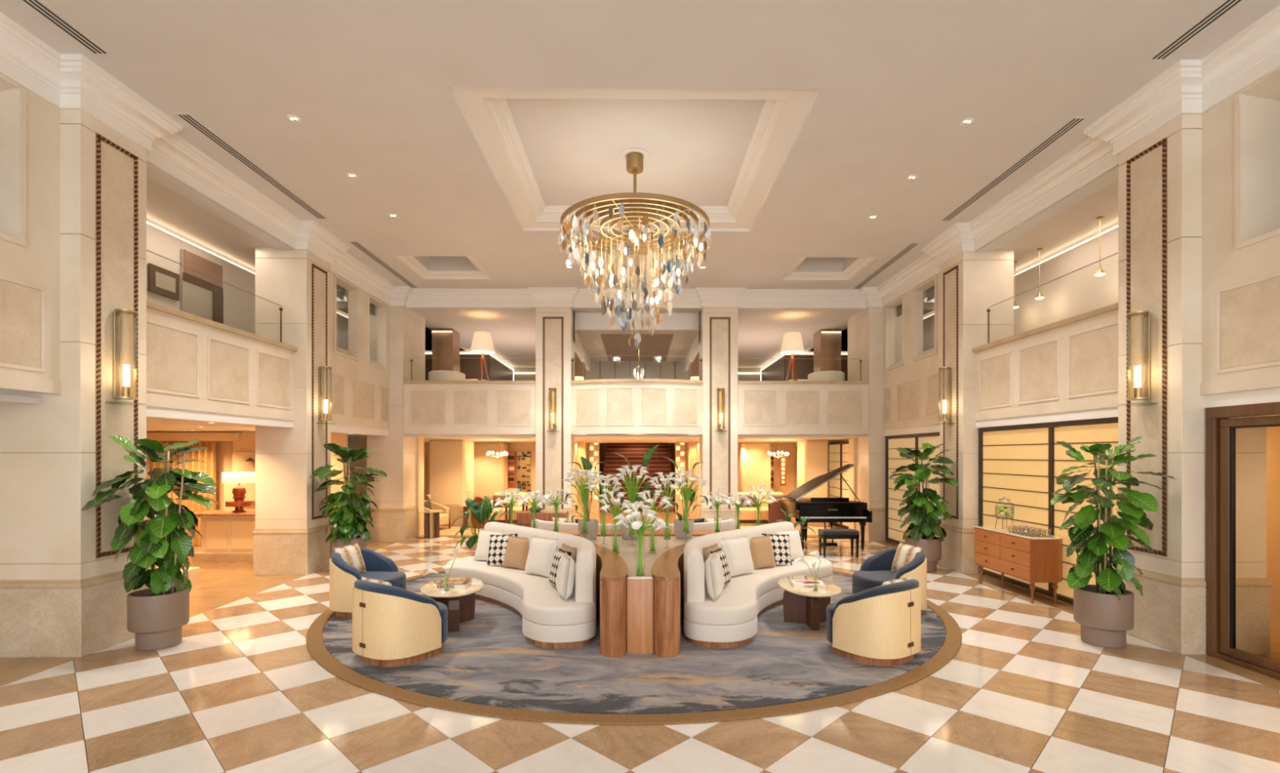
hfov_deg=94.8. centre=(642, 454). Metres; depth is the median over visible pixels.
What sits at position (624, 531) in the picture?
planter
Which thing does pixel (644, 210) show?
chandelier
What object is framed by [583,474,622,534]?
bunch
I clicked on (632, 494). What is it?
bunch
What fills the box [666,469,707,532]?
bunch
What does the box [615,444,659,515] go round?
leafy plant
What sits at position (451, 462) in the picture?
wall
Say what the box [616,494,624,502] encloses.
flower
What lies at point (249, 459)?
wall sconce
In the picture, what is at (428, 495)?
bud vase
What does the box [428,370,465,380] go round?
tub chair
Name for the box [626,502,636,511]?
flower
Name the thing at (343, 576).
armchair
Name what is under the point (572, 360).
glass balustrade
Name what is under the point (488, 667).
rug
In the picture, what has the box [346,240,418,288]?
ceiling vent
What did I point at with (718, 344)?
pillar
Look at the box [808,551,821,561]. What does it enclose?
flower
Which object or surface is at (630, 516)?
flower
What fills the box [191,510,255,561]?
reception desk
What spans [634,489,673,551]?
bunch
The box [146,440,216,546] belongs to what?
drape
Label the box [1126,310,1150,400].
wall light
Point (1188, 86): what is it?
trim
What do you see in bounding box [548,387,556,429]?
wall light
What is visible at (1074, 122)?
ceiling vent
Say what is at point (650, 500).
flower
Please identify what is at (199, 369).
wall
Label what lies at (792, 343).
floor lamp
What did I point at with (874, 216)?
recessed light
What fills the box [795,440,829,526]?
column
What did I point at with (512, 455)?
display shelf
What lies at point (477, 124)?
ceiling
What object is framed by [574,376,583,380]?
table lamp
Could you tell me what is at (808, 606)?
coffee table
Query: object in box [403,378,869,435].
wall
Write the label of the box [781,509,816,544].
leafy plant
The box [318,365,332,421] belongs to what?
wall light
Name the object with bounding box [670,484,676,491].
flower
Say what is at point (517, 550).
cushion
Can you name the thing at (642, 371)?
crystal pendant
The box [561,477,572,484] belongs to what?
flower
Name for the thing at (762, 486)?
flower
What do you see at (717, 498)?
flower
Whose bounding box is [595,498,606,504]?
flower
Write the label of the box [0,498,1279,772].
floor
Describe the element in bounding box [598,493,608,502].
flower
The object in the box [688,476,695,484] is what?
flower
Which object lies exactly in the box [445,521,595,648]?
curved sofa
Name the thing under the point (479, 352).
diffuser
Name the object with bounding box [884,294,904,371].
window
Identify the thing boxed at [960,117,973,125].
recessed light
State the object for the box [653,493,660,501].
flower
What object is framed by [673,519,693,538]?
planter
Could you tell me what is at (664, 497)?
flower
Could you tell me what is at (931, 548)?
plant pot
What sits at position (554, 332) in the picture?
pillar
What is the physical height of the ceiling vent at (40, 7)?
0.006 m
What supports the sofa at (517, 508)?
on the floor
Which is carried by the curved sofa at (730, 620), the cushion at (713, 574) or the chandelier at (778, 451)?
the cushion at (713, 574)
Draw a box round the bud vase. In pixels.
[426,494,437,510]
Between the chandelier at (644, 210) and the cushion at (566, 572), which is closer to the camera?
the cushion at (566, 572)
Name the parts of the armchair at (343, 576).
seat, seat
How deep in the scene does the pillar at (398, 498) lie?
13.56 m
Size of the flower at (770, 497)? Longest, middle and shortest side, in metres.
0.146 x 0.116 x 0.099 m
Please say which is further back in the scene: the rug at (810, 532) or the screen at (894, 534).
the rug at (810, 532)
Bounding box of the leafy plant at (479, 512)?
[449,494,511,549]
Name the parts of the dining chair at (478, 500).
backrest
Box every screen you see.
[827,440,848,528]
[885,431,939,544]
[978,417,1118,604]
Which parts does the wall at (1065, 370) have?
stone panel, panel moulding, stone panel, panel moulding, panel moulding, stone panel, stone panel, panel moulding, stone panel, panel moulding, panel moulding, stone panel, panel moulding, stone panel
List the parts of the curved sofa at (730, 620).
backrest, seat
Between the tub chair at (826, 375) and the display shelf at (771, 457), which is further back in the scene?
the display shelf at (771, 457)
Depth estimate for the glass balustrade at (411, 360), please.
13.69 m
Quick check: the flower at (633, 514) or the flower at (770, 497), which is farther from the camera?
the flower at (770, 497)
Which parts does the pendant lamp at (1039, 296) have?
lamp shade, cord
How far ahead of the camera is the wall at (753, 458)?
20.03 m
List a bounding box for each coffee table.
[420,577,484,631]
[777,575,841,630]
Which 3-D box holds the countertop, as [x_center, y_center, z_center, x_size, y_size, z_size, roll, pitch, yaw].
[-7.383,1.430,8.768,0.730,1.140,1.150,0,0,0]
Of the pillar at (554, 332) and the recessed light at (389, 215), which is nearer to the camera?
the recessed light at (389, 215)
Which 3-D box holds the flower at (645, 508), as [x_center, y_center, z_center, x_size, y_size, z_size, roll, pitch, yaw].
[0.028,0.555,5.881,0.100,0.095,0.092,0,0,22]
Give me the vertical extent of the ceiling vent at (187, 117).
0.006 m
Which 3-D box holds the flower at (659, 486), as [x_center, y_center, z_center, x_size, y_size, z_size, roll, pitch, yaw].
[0.212,0.434,7.524,0.086,0.128,0.101,0,42,29]
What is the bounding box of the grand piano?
[781,463,871,551]
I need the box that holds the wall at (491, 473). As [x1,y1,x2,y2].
[474,442,507,500]
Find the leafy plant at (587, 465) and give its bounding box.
[564,456,605,524]
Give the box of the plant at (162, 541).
[80,435,218,596]
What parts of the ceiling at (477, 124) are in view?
coffer crown, coffer crown, coffer panel, coffer crown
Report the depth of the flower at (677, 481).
7.56 m
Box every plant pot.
[127,586,189,651]
[329,536,366,559]
[904,535,941,572]
[1073,584,1133,648]
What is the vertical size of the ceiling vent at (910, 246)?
0.006 m
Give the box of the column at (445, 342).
[431,328,459,372]
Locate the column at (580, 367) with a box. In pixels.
[574,351,585,379]
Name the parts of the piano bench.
leg, leg, seat frame, seat, leg, leg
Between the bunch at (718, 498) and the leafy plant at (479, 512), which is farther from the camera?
the leafy plant at (479, 512)
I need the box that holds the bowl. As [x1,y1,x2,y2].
[526,506,543,511]
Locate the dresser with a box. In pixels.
[973,525,1062,604]
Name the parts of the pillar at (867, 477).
plinth moulding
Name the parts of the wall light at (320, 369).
plate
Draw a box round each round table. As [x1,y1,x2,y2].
[496,498,533,524]
[760,498,778,524]
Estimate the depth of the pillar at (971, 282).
9.92 m
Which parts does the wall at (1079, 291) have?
wall panel, brown panel, wall panel, wall panel, wall panel, soffit panel, wall panel, wall panel, wall panel, brown panel, wall panel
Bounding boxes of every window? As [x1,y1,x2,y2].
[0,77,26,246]
[333,273,359,360]
[367,293,386,370]
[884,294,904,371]
[912,275,937,361]
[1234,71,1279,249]
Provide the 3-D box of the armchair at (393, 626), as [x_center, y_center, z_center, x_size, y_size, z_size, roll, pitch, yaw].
[-2.411,1.595,5.873,0.818,0.775,0.820,0,0,34]
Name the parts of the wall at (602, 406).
stone panel, panel moulding, stone panel, panel moulding, panel moulding, stone panel, stone panel, panel moulding, stone panel, panel moulding, stone panel, panel moulding, stone panel, panel moulding, stone panel, panel moulding, stone panel, panel moulding, stone panel, panel moulding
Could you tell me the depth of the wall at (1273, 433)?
6.37 m
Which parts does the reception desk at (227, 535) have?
panel, panel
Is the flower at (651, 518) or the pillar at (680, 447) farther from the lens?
the pillar at (680, 447)
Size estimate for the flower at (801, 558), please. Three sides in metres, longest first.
0.141 x 0.112 x 0.095 m
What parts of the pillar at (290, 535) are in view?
plinth moulding, inlaid panel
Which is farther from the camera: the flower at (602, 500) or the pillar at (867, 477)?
the pillar at (867, 477)
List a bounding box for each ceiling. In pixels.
[0,0,1279,371]
[0,394,923,443]
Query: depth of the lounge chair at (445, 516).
15.81 m
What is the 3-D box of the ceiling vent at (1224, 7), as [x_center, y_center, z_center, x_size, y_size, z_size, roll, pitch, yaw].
[4.976,-3.817,4.458,0.190,0.006,2.500,0,0,0]
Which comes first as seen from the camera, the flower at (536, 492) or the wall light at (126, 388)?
the wall light at (126, 388)
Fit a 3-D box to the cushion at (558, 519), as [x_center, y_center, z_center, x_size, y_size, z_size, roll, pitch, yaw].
[-1.397,1.281,10.394,0.440,0.339,0.158,0,0,24]
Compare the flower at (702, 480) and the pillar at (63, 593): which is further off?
the flower at (702, 480)
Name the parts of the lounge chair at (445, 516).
seat, leg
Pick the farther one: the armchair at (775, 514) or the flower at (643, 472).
the armchair at (775, 514)
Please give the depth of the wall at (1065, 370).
7.08 m
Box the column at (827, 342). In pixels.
[813,328,840,372]
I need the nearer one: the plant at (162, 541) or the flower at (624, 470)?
the plant at (162, 541)
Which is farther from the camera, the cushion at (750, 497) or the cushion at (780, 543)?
the cushion at (750, 497)
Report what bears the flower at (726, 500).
on the bunch at (718, 498)
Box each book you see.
[435,579,470,588]
[790,579,826,588]
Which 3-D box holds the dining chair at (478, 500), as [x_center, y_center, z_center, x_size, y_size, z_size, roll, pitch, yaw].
[-4.010,1.523,14.954,0.540,0.930,0.540,0,0,20]
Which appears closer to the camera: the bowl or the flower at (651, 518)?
the flower at (651, 518)
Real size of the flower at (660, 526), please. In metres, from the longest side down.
0.148 x 0.091 x 0.088 m
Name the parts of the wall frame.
pane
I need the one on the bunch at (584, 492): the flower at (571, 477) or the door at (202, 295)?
the flower at (571, 477)
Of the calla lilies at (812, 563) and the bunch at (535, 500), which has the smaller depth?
the calla lilies at (812, 563)
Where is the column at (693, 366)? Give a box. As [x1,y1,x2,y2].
[688,352,698,379]
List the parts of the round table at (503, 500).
leg, leg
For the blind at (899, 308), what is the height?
0.240 m
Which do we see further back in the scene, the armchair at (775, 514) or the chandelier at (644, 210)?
the armchair at (775, 514)
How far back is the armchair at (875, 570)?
7.37 m
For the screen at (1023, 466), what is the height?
2.430 m
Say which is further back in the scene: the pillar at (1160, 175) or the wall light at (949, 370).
the wall light at (949, 370)
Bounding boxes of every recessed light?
[286,115,301,122]
[346,173,358,177]
[388,213,398,217]
[867,214,877,218]
[906,174,917,180]
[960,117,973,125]
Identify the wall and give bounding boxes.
[0,74,389,435]
[145,218,1119,381]
[216,431,848,524]
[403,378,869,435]
[428,440,474,526]
[474,442,507,500]
[737,442,770,492]
[883,67,1279,435]
[934,414,1279,641]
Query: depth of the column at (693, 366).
17.21 m
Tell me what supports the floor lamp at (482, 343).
on the floor
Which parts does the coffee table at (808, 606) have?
leg, leg, leg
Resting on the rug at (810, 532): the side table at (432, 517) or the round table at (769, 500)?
the round table at (769, 500)
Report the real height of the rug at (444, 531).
0.012 m
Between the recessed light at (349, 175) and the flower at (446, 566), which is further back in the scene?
the recessed light at (349, 175)
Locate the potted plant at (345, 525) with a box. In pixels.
[309,443,386,544]
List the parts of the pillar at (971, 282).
inlaid panel, plinth moulding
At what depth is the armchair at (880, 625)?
5.53 m
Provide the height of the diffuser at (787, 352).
0.001 m
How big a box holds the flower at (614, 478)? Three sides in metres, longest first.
0.146 x 0.116 x 0.099 m
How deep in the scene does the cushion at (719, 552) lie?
6.86 m
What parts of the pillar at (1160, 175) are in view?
inlaid panel, plinth moulding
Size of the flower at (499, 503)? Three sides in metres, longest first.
0.158 x 0.097 x 0.093 m
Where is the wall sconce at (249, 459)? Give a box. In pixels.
[244,457,254,461]
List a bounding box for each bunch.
[494,488,525,524]
[518,489,548,528]
[538,488,577,532]
[561,468,604,532]
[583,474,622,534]
[595,491,631,551]
[608,465,650,535]
[613,502,669,573]
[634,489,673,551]
[647,471,688,537]
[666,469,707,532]
[699,487,733,532]
[724,493,752,528]
[740,484,778,525]
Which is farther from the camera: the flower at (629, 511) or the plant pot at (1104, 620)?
the plant pot at (1104, 620)
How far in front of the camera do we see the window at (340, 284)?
11.96 m
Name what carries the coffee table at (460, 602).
on the rug at (488, 667)
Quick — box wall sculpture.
[516,451,531,492]
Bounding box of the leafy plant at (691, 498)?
[663,457,707,520]
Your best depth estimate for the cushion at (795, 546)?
8.64 m
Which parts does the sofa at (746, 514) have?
seat, backrest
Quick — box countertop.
[146,510,199,586]
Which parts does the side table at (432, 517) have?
leg, leg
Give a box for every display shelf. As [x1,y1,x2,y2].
[508,452,515,492]
[770,452,773,491]
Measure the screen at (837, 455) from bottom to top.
2.340 m
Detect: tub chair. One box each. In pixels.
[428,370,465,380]
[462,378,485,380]
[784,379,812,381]
[808,370,844,381]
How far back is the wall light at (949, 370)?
10.27 m
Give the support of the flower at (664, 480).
on the bunch at (677, 480)
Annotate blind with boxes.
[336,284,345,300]
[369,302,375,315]
[896,304,902,316]
[925,285,934,301]
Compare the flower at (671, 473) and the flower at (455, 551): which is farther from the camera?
the flower at (671, 473)
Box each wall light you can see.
[113,308,137,399]
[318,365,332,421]
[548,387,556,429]
[716,387,724,429]
[938,366,951,421]
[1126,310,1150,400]
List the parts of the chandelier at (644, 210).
glass, glass, glass, glass, glass, glass, glass, glass, glass, glass, glass, glass, glass, glass, glass, glass, glass, glass, glass, glass, glass, glass, glass, glass, glass, glass, glass, glass, glass, glass, glass, glass, glass, glass, glass, glass, glass, glass, glass, glass, glass, glass, glass, glass, glass, glass, glass, glass, glass, bulb, glass, glass, glass, glass, glass, glass, glass, glass, bulb, glass, glass, glass, rod, glass, glass, glass, glass, glass, glass, glass, glass, glass, glass, glass, glass, glass, glass, glass, glass, glass, glass, glass, glass, glass, glass, glass, glass, glass, glass, glass, glass, glass, glass, glass, glass, glass, glass, glass, glass, glass, glass, glass, glass, glass, glass, glass, glass, glass, glass, glass, glass, glass, glass, glass, glass, glass, glass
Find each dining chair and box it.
[470,497,494,533]
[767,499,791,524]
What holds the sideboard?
on the floor
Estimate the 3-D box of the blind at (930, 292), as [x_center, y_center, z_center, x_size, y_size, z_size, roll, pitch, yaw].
[5.776,-3.240,11.650,0.030,0.240,0.650,0,0,0]
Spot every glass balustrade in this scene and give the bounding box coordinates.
[146,249,282,342]
[410,359,413,380]
[571,355,702,380]
[737,358,862,381]
[986,252,1118,343]
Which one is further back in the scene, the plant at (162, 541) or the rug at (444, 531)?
the rug at (444, 531)
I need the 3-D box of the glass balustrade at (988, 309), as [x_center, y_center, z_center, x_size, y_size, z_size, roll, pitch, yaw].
[5.747,-2.118,8.264,0.056,0.656,3.054,0,0,0]
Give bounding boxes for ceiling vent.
[18,0,113,55]
[172,112,328,219]
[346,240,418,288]
[852,242,921,288]
[938,116,1089,221]
[1145,0,1245,61]
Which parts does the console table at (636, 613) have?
panel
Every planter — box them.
[577,519,598,539]
[619,520,637,539]
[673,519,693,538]
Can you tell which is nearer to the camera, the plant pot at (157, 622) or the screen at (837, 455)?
the plant pot at (157, 622)
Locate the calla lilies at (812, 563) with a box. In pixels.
[793,551,821,590]
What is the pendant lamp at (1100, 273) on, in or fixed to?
hanging from the ceiling at (477, 124)
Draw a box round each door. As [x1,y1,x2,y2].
[180,248,223,324]
[1205,401,1279,679]
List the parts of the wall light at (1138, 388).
plate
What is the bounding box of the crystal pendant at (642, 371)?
[633,346,644,378]
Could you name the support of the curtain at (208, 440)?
hanging from the ceiling at (153, 424)
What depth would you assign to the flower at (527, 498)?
8.85 m
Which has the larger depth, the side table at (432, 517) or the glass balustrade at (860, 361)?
the side table at (432, 517)
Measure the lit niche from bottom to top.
1.060 m
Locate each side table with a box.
[419,510,443,537]
[458,504,475,528]
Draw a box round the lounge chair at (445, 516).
[423,500,450,528]
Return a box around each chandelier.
[486,440,507,457]
[556,148,711,351]
[767,440,788,457]
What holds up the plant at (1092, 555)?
on the plant pot at (1104, 620)
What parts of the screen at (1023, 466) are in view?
panel, panel, panel, panel, panel, panel, panel, panel, panel, panel, panel, panel, panel, panel, panel, panel, panel, panel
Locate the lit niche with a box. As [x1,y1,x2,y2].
[232,452,256,501]
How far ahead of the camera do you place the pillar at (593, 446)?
20.44 m
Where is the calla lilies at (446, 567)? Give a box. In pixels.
[422,548,459,590]
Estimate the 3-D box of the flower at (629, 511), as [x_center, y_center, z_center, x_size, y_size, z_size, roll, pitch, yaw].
[-0.131,0.601,5.889,0.090,0.134,0.106,0,33,46]
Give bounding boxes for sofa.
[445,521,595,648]
[488,492,534,522]
[531,519,736,529]
[684,521,832,648]
[737,492,792,522]
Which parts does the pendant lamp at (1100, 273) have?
lamp shade, cord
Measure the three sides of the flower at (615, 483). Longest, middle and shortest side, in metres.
0.128 x 0.101 x 0.086 m
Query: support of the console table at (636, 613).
on the rug at (488, 667)
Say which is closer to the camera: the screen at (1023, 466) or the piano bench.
the screen at (1023, 466)
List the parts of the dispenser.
lid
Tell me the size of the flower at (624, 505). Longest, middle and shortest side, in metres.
0.128 x 0.102 x 0.087 m
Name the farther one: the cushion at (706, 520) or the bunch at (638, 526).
the cushion at (706, 520)
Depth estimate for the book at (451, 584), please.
6.78 m
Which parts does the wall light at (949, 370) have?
plate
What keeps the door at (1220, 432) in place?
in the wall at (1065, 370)
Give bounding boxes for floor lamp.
[470,331,494,380]
[779,332,804,381]
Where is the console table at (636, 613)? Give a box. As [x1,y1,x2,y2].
[546,529,731,657]
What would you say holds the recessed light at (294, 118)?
in the ceiling at (477, 124)
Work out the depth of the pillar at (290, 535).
9.82 m
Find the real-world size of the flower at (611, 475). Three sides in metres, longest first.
0.117 x 0.117 x 0.107 m
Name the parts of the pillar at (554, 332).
inlaid panel, plinth moulding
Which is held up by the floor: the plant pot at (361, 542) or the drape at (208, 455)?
the plant pot at (361, 542)
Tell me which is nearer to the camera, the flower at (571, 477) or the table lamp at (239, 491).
the flower at (571, 477)
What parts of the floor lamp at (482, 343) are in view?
leg, leg, lamp shade, leg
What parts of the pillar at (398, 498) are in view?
plinth moulding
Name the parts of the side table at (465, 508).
leg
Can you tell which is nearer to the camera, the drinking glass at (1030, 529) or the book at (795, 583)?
the book at (795, 583)
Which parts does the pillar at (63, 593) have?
plinth moulding, inlaid panel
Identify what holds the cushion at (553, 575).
on the curved sofa at (549, 620)
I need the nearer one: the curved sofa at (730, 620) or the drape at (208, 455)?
the curved sofa at (730, 620)
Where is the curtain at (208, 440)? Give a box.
[146,432,242,546]
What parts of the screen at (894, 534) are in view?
panel, panel, panel, panel, panel, panel, panel, panel, panel, panel, panel, panel, panel, panel, panel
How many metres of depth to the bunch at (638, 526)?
5.96 m
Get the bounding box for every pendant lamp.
[1013,261,1018,308]
[1035,248,1044,299]
[1093,217,1106,275]
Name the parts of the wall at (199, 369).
stone panel, panel moulding, stone panel, panel moulding, panel moulding, stone panel, stone panel, panel moulding, stone panel, panel moulding, panel moulding, stone panel, stone panel, panel moulding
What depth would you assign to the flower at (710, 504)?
8.81 m
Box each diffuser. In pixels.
[470,350,494,354]
[780,351,804,354]
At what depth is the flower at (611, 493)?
7.37 m
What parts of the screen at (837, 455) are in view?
panel, panel, panel, panel, panel, panel, panel, panel, panel, panel, panel, panel, panel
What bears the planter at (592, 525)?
on the console table at (636, 613)
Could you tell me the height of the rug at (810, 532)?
0.012 m
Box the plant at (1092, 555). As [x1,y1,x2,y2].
[1050,436,1176,599]
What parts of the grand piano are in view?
leg, leg, lid, pedal post, leg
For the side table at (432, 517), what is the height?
0.640 m
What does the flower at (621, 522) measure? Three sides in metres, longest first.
0.127 x 0.101 x 0.086 m
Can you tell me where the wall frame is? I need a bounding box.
[147,262,179,300]
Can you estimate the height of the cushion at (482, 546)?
0.442 m
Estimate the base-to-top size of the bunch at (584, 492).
0.899 m
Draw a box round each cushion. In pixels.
[333,542,366,573]
[361,576,391,585]
[423,501,431,510]
[473,528,502,560]
[486,533,517,565]
[493,495,508,507]
[502,534,528,569]
[524,535,558,577]
[549,547,572,586]
[552,517,573,523]
[555,552,575,600]
[560,543,577,563]
[693,518,704,523]
[702,542,718,563]
[704,517,721,522]
[704,551,724,600]
[707,547,730,586]
[720,535,755,577]
[739,495,756,507]
[749,534,776,569]
[761,533,791,565]
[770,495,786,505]
[777,528,804,559]
[881,576,911,585]
[891,542,922,571]
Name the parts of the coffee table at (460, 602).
leg, leg, leg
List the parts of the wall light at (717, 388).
plate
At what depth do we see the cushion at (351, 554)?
7.50 m
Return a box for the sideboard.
[516,511,568,527]
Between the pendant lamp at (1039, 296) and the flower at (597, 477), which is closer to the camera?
the flower at (597, 477)
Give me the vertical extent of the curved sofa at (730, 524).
0.780 m
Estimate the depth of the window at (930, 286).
12.05 m
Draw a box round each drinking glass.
[1030,528,1036,536]
[1044,528,1050,536]
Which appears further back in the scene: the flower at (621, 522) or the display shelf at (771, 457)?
the display shelf at (771, 457)
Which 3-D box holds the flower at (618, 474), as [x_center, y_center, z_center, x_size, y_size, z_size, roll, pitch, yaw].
[-0.301,0.300,7.794,0.085,0.126,0.100,0,36,44]
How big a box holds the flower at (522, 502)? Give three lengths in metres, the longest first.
0.160 x 0.098 x 0.095 m
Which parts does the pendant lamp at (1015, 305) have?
cord, lamp shade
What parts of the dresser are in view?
leg, drawer, drawer, leg, drawer, drawer, drawer, leg, leg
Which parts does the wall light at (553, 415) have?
plate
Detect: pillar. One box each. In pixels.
[0,109,151,657]
[252,247,331,574]
[365,306,425,542]
[535,306,575,523]
[589,442,599,512]
[675,442,685,512]
[697,306,738,528]
[847,306,902,541]
[937,248,1013,573]
[1114,114,1272,653]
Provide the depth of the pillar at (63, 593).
5.86 m
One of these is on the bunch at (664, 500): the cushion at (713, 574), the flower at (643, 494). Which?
the flower at (643, 494)
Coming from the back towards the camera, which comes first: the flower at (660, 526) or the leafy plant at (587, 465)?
the leafy plant at (587, 465)
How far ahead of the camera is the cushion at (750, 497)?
17.36 m
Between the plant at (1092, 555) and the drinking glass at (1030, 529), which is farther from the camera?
the drinking glass at (1030, 529)
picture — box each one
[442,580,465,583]
[779,456,786,485]
[802,581,819,583]
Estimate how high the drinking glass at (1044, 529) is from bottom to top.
0.100 m
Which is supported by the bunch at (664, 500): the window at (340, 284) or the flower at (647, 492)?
the flower at (647, 492)
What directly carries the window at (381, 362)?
in the wall at (199, 369)
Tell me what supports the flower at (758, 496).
on the bunch at (761, 491)
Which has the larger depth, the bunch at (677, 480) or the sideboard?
the sideboard
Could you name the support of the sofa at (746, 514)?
on the floor
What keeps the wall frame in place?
attached to the wall at (1079, 291)
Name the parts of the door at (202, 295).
panel, panel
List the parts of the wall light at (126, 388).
plate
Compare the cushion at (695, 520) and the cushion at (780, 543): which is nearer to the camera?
the cushion at (780, 543)
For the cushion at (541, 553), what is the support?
on the curved sofa at (549, 620)
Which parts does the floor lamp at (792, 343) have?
leg, lamp shade, leg, leg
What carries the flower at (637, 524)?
on the bunch at (638, 526)
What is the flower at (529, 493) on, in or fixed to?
on the bunch at (535, 500)
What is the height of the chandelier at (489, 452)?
0.510 m
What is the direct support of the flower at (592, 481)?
on the bunch at (605, 484)
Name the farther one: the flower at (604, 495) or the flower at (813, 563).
the flower at (604, 495)
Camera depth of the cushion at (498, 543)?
8.21 m
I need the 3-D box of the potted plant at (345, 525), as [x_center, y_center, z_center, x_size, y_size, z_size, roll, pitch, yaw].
[-5.070,0.685,10.254,1.256,1.746,1.164,0,0,0]
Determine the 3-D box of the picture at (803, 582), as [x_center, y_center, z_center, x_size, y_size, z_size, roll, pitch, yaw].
[1.977,1.499,6.911,0.200,0.001,0.140,0,0,6]
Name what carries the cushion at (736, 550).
on the curved sofa at (730, 620)
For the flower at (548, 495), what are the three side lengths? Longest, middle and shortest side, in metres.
0.146 x 0.116 x 0.099 m
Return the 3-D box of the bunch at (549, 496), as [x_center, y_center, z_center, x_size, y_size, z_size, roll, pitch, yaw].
[-1.288,0.852,8.991,0.548,0.657,0.589,0,0,0]
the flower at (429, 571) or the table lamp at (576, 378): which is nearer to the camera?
the flower at (429, 571)
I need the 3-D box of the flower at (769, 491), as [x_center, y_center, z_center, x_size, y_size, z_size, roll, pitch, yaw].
[1.942,0.595,9.009,0.111,0.140,0.094,40,14,17]
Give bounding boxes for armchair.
[329,547,405,617]
[351,579,447,666]
[826,578,920,666]
[852,546,926,613]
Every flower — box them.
[422,567,438,576]
[442,564,451,573]
[451,548,459,558]
[494,501,504,506]
[504,497,511,502]
[518,500,527,506]
[524,491,532,498]
[524,496,530,502]
[533,490,539,497]
[544,493,551,499]
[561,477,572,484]
[561,498,570,504]
[567,475,575,482]
[568,468,577,475]
[578,470,586,478]
[586,479,595,484]
[587,472,595,478]
[594,475,600,484]
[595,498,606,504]
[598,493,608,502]
[602,475,609,483]
[603,504,610,511]
[605,474,613,483]
[605,491,613,500]
[608,476,619,484]
[613,481,621,488]
[613,498,620,506]
[613,513,627,523]
[614,519,628,528]
[615,467,624,475]
[615,473,623,479]
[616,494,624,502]
[619,468,626,475]
[621,502,629,510]
[622,508,634,519]
[625,514,634,521]
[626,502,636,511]
[631,511,639,520]
[631,521,641,530]
[634,520,643,528]
[635,492,646,500]
[640,470,648,476]
[641,505,649,514]
[643,490,650,497]
[645,510,655,518]
[645,513,654,521]
[646,498,653,506]
[648,476,658,484]
[648,515,657,522]
[652,518,666,527]
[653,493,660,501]
[654,484,662,490]
[654,524,669,530]
[655,471,662,478]
[659,478,666,486]
[659,498,669,506]
[660,496,671,504]
[663,503,673,509]
[669,472,676,479]
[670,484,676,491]
[674,479,682,484]
[679,473,685,480]
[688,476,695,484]
[697,478,707,484]
[708,501,714,506]
[715,496,721,502]
[718,487,725,494]
[722,497,730,504]
[745,491,753,497]
[755,493,762,500]
[760,484,767,489]
[764,489,774,496]
[764,495,775,502]
[793,556,808,564]
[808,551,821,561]
[808,560,817,570]
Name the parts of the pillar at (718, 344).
plinth moulding, inlaid panel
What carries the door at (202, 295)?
in the wall at (1079, 291)
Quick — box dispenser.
[993,497,1013,528]
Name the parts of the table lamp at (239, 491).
lamp shade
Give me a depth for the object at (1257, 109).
5.51 m
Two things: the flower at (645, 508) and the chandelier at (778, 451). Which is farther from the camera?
the chandelier at (778, 451)
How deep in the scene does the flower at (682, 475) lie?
8.17 m
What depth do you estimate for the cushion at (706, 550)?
7.03 m
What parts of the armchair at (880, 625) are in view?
seat, seat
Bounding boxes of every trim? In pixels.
[0,12,412,307]
[406,287,866,308]
[859,4,1279,308]
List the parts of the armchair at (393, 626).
seat, seat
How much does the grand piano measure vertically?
1.807 m
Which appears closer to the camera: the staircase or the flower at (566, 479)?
the flower at (566, 479)
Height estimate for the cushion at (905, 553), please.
0.380 m
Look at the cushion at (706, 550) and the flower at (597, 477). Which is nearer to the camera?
the cushion at (706, 550)
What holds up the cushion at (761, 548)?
on the curved sofa at (730, 620)
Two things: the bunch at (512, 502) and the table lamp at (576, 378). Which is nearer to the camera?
the bunch at (512, 502)
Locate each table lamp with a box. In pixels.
[222,471,255,512]
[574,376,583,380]
[690,376,698,380]
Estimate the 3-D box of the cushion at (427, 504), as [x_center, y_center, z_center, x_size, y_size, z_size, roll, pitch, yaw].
[-5.801,1.408,15.669,0.154,0.325,0.450,0,0,24]
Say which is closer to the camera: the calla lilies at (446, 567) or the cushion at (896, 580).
the cushion at (896, 580)
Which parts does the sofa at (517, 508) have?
seat, backrest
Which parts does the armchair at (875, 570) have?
seat, seat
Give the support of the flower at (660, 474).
on the bunch at (677, 480)
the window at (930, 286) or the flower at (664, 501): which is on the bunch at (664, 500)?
the flower at (664, 501)
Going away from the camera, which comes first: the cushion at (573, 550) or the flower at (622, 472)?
the cushion at (573, 550)
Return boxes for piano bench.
[817,528,859,557]
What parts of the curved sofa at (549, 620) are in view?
seat, backrest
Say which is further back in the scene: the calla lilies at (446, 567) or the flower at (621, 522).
the calla lilies at (446, 567)
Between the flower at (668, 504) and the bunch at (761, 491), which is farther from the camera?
the bunch at (761, 491)
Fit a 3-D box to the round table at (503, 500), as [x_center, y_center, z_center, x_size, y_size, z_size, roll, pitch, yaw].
[-3.506,1.633,16.373,1.100,0.710,1.100,0,0,0]
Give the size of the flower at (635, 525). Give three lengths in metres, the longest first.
0.158 x 0.098 x 0.095 m
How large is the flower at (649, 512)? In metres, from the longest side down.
0.112 x 0.089 x 0.076 m
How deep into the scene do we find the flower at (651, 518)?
6.10 m
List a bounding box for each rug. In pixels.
[306,569,961,724]
[422,526,479,535]
[739,525,830,535]
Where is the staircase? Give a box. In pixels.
[600,443,674,511]

